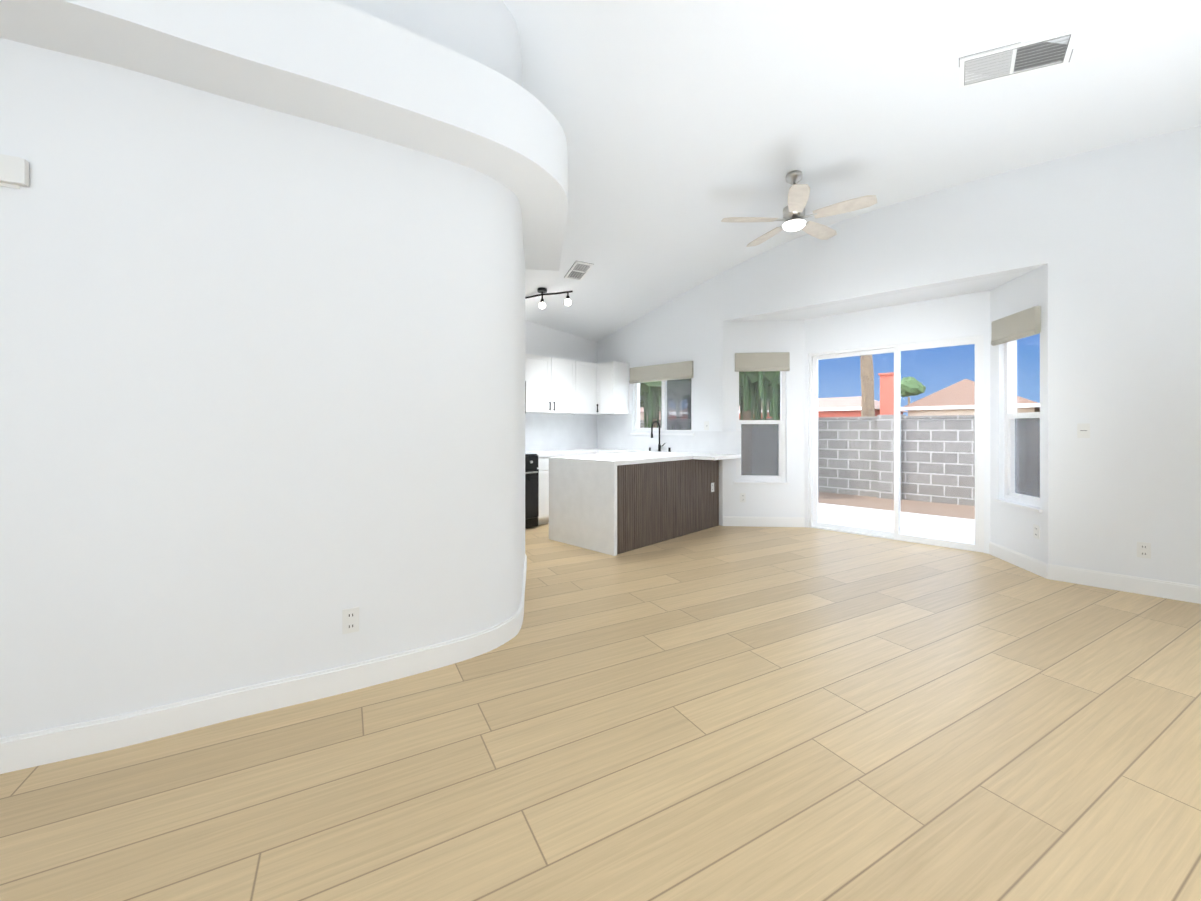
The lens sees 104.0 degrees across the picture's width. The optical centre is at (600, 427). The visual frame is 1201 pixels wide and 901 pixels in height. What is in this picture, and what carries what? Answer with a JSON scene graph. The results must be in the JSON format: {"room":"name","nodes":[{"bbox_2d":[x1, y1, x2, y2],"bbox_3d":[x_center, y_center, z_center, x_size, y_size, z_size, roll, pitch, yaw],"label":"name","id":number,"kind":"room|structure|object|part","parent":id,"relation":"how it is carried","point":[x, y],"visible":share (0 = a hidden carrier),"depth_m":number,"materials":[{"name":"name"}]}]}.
{"room":"empty living room","nodes":[
{"label":"empty living room","id":0,"kind":"room"},
{"bbox_2d":[0,0,524,737],"bbox_3d":[-3.506,-0.856,2.680,4.205,4.200,6.089,0,0,44],"label":"wall","id":1,"kind":"structure","parent":0,"point":[262,394],"depth_m":2.02,"materials":[{"name":"white paint"}]},
{"bbox_2d":[0,154,28,188],"bbox_3d":[-2.146,-0.927,1.686,0.120,0.115,0.029,0,0,-26],"label":"box","id":2,"kind":"object","parent":1,"relation":"attached to","point":[14,172],"visible":0.94,"depth_m":1.69,"materials":[{"name":"white plastic"}]},
{"bbox_2d":[0,554,526,773],"bbox_3d":[-2.584,1.182,1.781,1.660,0.122,6.105,0,0,44],"label":"baseboard","id":3,"kind":"structure","parent":1,"relation":"attached to","point":[39,748],"depth_m":2.00,"materials":[{"name":"white wood"}]},
{"bbox_2d":[0,0,567,270],"bbox_3d":[-2.444,-1.583,1.736,1.965,0.350,6.428,0,0,44],"label":"wall ledge","id":4,"kind":"object","parent":1,"relation":"attached to","point":[335,64],"visible":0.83,"depth_m":1.99,"materials":[{"name":"white paint"}]},
{"bbox_2d":[342,607,358,633],"bbox_3d":[-1.181,0.913,2.220,0.070,0.115,0.008,0,0,-31],"label":"outlet","id":5,"kind":"object","parent":1,"relation":"attached to","point":[350,620],"visible":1,"depth_m":2.22,"materials":[{"name":"white plastic"}]},
{"bbox_2d":[525,320,596,362],"bbox_3d":[-1.131,-0.852,6.524,0.150,4.200,2.930,0,0,44],"label":"wall","id":6,"kind":"structure","parent":0,"point":[541,340],"depth_m":6.92,"materials":[{"name":"white paint"}]},
{"bbox_2d":[525,378,528,412],"bbox_3d":[-1.147,-0.390,6.100,0.410,0.415,0.155,0,0,44],"label":"upper cabinet","id":7,"kind":"object","parent":6,"relation":"attached to","point":[526,379],"depth_m":6.10,"materials":[{"name":"white wood"}]},
{"bbox_2d":[525,381,525,412],"bbox_3d":[-1.343,-0.390,5.871,0.450,0.415,0.756,0,0,44],"label":"microwave","id":8,"kind":"object","parent":7,"relation":"in","point":[525,381],"depth_m":6.00,"materials":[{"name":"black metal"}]},
{"bbox_2d":[525,354,576,413],"bbox_3d":[-0.795,-0.582,6.505,0.348,0.760,0.907,0,0,44],"label":"upper cabinet","id":9,"kind":"object","parent":6,"relation":"attached to","point":[552,381],"depth_m":6.39,"materials":[{"name":"white wood"}]},
{"bbox_2d":[525,413,596,451],"bbox_3d":[-1.024,0.066,6.523,0.003,0.535,2.779,0,0,44],"label":"tile backsplash","id":10,"kind":"structure","parent":6,"relation":"attached to","point":[546,432],"depth_m":6.95,"materials":[{"name":"white tile"}]},
{"bbox_2d":[577,361,596,413],"bbox_3d":[-0.317,-0.581,6.994,0.348,0.760,0.460,0,0,44],"label":"upper cabinet","id":11,"kind":"object","parent":6,"relation":"attached to","point":[586,371],"depth_m":6.87,"materials":[{"name":"white wood"}]},
{"bbox_2d":[0,523,1200,900],"bbox_3d":[-0.885,1.343,1.786,12.000,0.200,11.100,0,0,44],"label":"floor","id":12,"kind":"structure","parent":0,"point":[758,713],"depth_m":1.75,"materials":[{"name":"brown wood"}]},
{"bbox_2d":[525,453,538,528],"bbox_3d":[-1.251,0.737,5.780,0.707,0.980,0.756,0,0,44],"label":"range","id":13,"kind":"object","parent":12,"relation":"on","point":[531,460],"depth_m":5.77,"materials":[{"name":"black metal"}]},
{"bbox_2d":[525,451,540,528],"bbox_3d":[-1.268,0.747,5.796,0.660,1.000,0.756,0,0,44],"label":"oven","id":14,"kind":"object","parent":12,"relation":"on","point":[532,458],"depth_m":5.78,"materials":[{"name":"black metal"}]},
{"bbox_2d":[541,458,544,524],"bbox_3d":[-0.631,0.811,6.477,0.619,0.875,1.097,0,0,44],"label":"base cabinet","id":15,"kind":"object","parent":12,"relation":"on","point":[542,459],"depth_m":5.95,"materials":[{"name":"white wood"}]},
{"bbox_2d":[545,454,672,555],"bbox_3d":[0.099,0.789,5.233,1.004,0.915,0.925,0,0,44],"label":"base cabinet","id":16,"kind":"object","parent":12,"relation":"on","point":[613,502],"depth_m":4.89,"materials":[{"name":"white stone"}]},
{"bbox_2d":[541,450,740,465],"bbox_3d":[0.246,0.353,6.037,2.490,0.040,1.693,0,0,44],"label":"countertop","id":17,"kind":"structure","parent":16,"relation":"on","point":[692,457],"depth_m":5.58,"materials":[{"name":"white stone"}]},
{"bbox_2d":[649,421,670,451],"bbox_3d":[0.769,0.120,6.499,0.370,0.427,0.214,0,0,44],"label":"kitchen faucet","id":18,"kind":"object","parent":17,"relation":"on","point":[659,445],"depth_m":6.53,"materials":[{"name":"black metal"}]},
{"bbox_2d":[617,450,696,537],"bbox_3d":[0.580,0.790,5.725,1.004,0.915,0.503,0,0,44],"label":"base cabinet","id":19,"kind":"object","parent":12,"relation":"on","point":[685,473],"depth_m":5.45,"materials":[{"name":"brown wood"}]},
{"bbox_2d":[723,320,803,516],"bbox_3d":[2.057,-0.152,5.992,1.008,2.800,0.150,0,0,4],"label":"wall","id":20,"kind":"structure","parent":0,"point":[763,336],"depth_m":5.91,"materials":[{"name":"white paint"}]},
{"bbox_2d":[597,414,740,454],"bbox_3d":[0.848,0.066,6.634,2.464,0.535,0.003,0,0,44],"label":"tile backsplash","id":21,"kind":"structure","parent":20,"relation":"attached to","point":[613,431],"depth_m":6.63,"materials":[{"name":"white tile"}]},
{"bbox_2d":[704,421,708,429],"bbox_3d":[1.381,-0.022,6.110,0.070,0.115,0.008,0,0,44],"label":"light switch","id":22,"kind":"object","parent":21,"relation":"attached to","point":[706,425],"visible":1,"depth_m":6.11,"materials":[{"name":"white plastic"}]},
{"bbox_2d":[740,493,745,501],"bbox_3d":[1.798,0.887,5.929,0.070,0.115,0.008,0,0,4],"label":"outlet","id":23,"kind":"object","parent":20,"relation":"attached to","point":[742,497],"visible":1,"depth_m":5.93,"materials":[{"name":"white plastic"}]},
{"bbox_2d":[734,352,789,484],"bbox_3d":[2.031,-0.111,5.947,0.682,1.653,0.173,0,0,4],"label":"bay window","id":24,"kind":"structure","parent":20,"relation":"in","point":[761,460],"depth_m":5.98,"materials":[{"name":"white plastic"}]},
{"bbox_3d":[2.035,-0.117,6.003,0.445,1.565,0.377,0,0,44],"label":"glass","id":25,"kind":"part","parent":24,"relation":"part of","materials":[{"name":"clear glass"}]},
{"bbox_2d":[723,516,804,526],"bbox_3d":[2.051,1.186,5.908,1.008,0.122,0.014,0,0,4],"label":"baseboard","id":26,"kind":"structure","parent":20,"relation":"attached to","point":[765,521],"depth_m":5.90,"materials":[{"name":"white wood"}]},
{"bbox_2d":[502,0,1200,341],"bbox_3d":[-1.466,-1.704,1.554,13.500,2.707,10.950,0,0,44],"label":"ceiling","id":27,"kind":"structure","parent":0,"point":[687,126],"depth_m":3.44,"materials":[{"name":"white paint"}]},
{"bbox_2d":[525,288,572,308],"bbox_3d":[-0.722,-1.594,5.814,0.798,0.247,0.330,0,0,44],"label":"track light","id":28,"kind":"object","parent":27,"relation":"attached to","point":[542,291],"visible":0.75,"depth_m":5.77,"materials":[{"name":"black metal"}]},
{"bbox_2d":[564,261,593,280],"bbox_3d":[-0.259,-1.844,5.535,0.230,0.108,0.337,0,0,-29],"label":"ceiling vent","id":29,"kind":"object","parent":27,"relation":"in","point":[578,270],"visible":1,"depth_m":5.52,"materials":[{"name":"white metal"}]},
{"bbox_2d":[721,170,876,246],"bbox_3d":[1.820,-2.077,4.325,1.267,0.510,1.274,0,0,44],"label":"ceiling fan","id":30,"kind":"object","parent":27,"relation":"hanging from","point":[794,217],"visible":1,"depth_m":4.25,"materials":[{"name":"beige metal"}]},
{"bbox_2d":[959,28,1078,87],"bbox_3d":[2.586,-2.297,2.938,0.545,0.098,0.330,0,0,37],"label":"ceiling vent","id":31,"kind":"object","parent":27,"relation":"in","point":[1020,58],"visible":1,"depth_m":2.93,"materials":[{"name":"white metal"}]},
{"bbox_2d":[742,270,1031,320],"bbox_3d":[2.967,-1.478,5.268,3.390,0.250,0.700,0,0,44],"label":"ceiling","id":32,"kind":"structure","parent":0,"point":[979,285],"depth_m":4.92,"materials":[{"name":"white paint"}]},
{"bbox_2d":[804,290,990,553],"bbox_3d":[3.250,-0.153,5.305,1.920,2.800,0.150,0,0,44],"label":"wall","id":33,"kind":"structure","parent":0,"point":[963,315],"depth_m":5.10,"materials":[{"name":"white paint"}]},
{"bbox_2d":[809,335,983,552],"bbox_3d":[3.245,0.162,5.299,1.700,2.170,0.125,0,0,44],"label":"sliding glass door","id":34,"kind":"structure","parent":33,"relation":"attached to","point":[896,349],"depth_m":5.20,"materials":[{"name":"white plastic"}]},
{"bbox_2d":[597,126,1200,585],"bbox_3d":[2.828,-0.854,4.809,8.210,4.200,0.150,0,0,44],"label":"wall","id":35,"kind":"structure","parent":0,"point":[1111,236],"depth_m":3.73,"materials":[{"name":"white paint"}]},
{"bbox_2d":[597,362,628,413],"bbox_3d":[0.067,-0.581,7.153,0.675,0.760,0.349,0,0,44],"label":"upper cabinet","id":36,"kind":"object","parent":35,"relation":"attached to","point":[612,377],"depth_m":6.91,"materials":[{"name":"white wood"}]},
{"bbox_2d":[629,361,693,435],"bbox_3d":[0.875,-0.390,6.652,1.100,0.993,0.173,0,0,44],"label":"kitchen window","id":37,"kind":"structure","parent":35,"relation":"in","point":[676,380],"depth_m":6.59,"materials":[{"name":"white plastic"}]},
{"bbox_3d":[0.914,-0.397,6.692,0.995,0.905,0.006,0,0,44],"label":"glass","id":38,"kind":"part","parent":37,"relation":"part of","materials":[{"name":"clear glass"}]},
{"bbox_2d":[1077,423,1089,437],"bbox_3d":[3.828,0.025,3.718,0.070,0.115,0.008,0,0,44],"label":"light switch","id":39,"kind":"object","parent":35,"relation":"attached to","point":[1083,430],"visible":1,"depth_m":3.72,"materials":[{"name":"white plastic"}]},
{"bbox_2d":[1048,564,1200,603],"bbox_3d":[4.641,1.183,2.921,2.680,0.122,0.014,0,0,44],"label":"baseboard","id":40,"kind":"structure","parent":35,"relation":"attached to","point":[1160,588],"depth_m":3.55,"materials":[{"name":"white wood"}]},
{"bbox_2d":[1137,542,1150,558],"bbox_3d":[4.053,0.915,3.499,0.070,0.115,0.008,0,0,44],"label":"outlet","id":41,"kind":"object","parent":35,"relation":"attached to","point":[1143,549],"visible":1,"depth_m":3.50,"materials":[{"name":"white plastic"}]},
{"bbox_2d":[990,263,1047,563],"bbox_3d":[3.838,-0.154,4.228,0.150,2.800,0.774,0,0,11],"label":"wall","id":42,"kind":"structure","parent":0,"point":[1011,527],"depth_m":4.26,"materials":[{"name":"white paint"}]},
{"bbox_2d":[991,306,1042,512],"bbox_3d":[3.789,-0.153,4.219,0.173,1.733,0.606,0,0,11],"label":"bay window","id":43,"kind":"structure","parent":42,"relation":"in","point":[1022,458],"depth_m":4.30,"materials":[{"name":"white plastic"}]},
{"bbox_3d":[3.844,-0.160,4.208,0.277,1.645,0.424,0,0,44],"label":"glass","id":44,"kind":"part","parent":43,"relation":"part of","materials":[{"name":"clear glass"}]},
{"bbox_2d":[989,542,1047,578],"bbox_3d":[3.757,1.185,4.243,0.014,0.122,0.774,0,0,11],"label":"baseboard","id":45,"kind":"structure","parent":42,"relation":"attached to","point":[1031,564],"depth_m":4.19,"materials":[{"name":"white wood"}]},
{"bbox_2d":[1033,524,1039,538],"bbox_3d":[3.709,0.885,3.991,0.008,0.115,0.070,0,0,11],"label":"outlet","id":46,"kind":"object","parent":42,"relation":"attached to","point":[1036,531],"visible":1,"depth_m":3.99,"materials":[{"name":"white plastic"}]},
{"label":"outside","id":47,"kind":"structure","parent":0,"visible":0},
{"bbox_2d":[818,492,974,519],"bbox_3d":[21.127,1.536,21.452,120.000,0.300,120.000,0,0,44],"label":"ground","id":48,"kind":"structure","parent":47,"point":[876,501],"depth_m":8.25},
{"bbox_2d":[640,414,974,505],"bbox_3d":[3.710,0.564,11.069,21.600,1.620,0.400,0,0,44],"label":"wall","id":49,"kind":"structure","parent":48,"relation":"on","point":[911,489],"depth_m":8.91,"materials":[{"name":"grey brick"}]},
{"bbox_2d":[640,355,1039,427],"bbox_3d":[8.860,-2.539,30.365,54.740,7.884,40.338,0,0,44],"label":"scenery","id":50,"kind":"object","parent":48,"relation":"on","point":[884,402],"depth_m":23.95,"materials":[{"name":"paint"}]},
{"bbox_2d":[818,503,974,543],"bbox_3d":[4.106,1.333,6.179,6.200,0.070,2.240,0,0,44],"label":"patio slab","id":51,"kind":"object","parent":48,"relation":"on","point":[854,516],"depth_m":6.41,"materials":[{"name":"concrete"}]}
]}

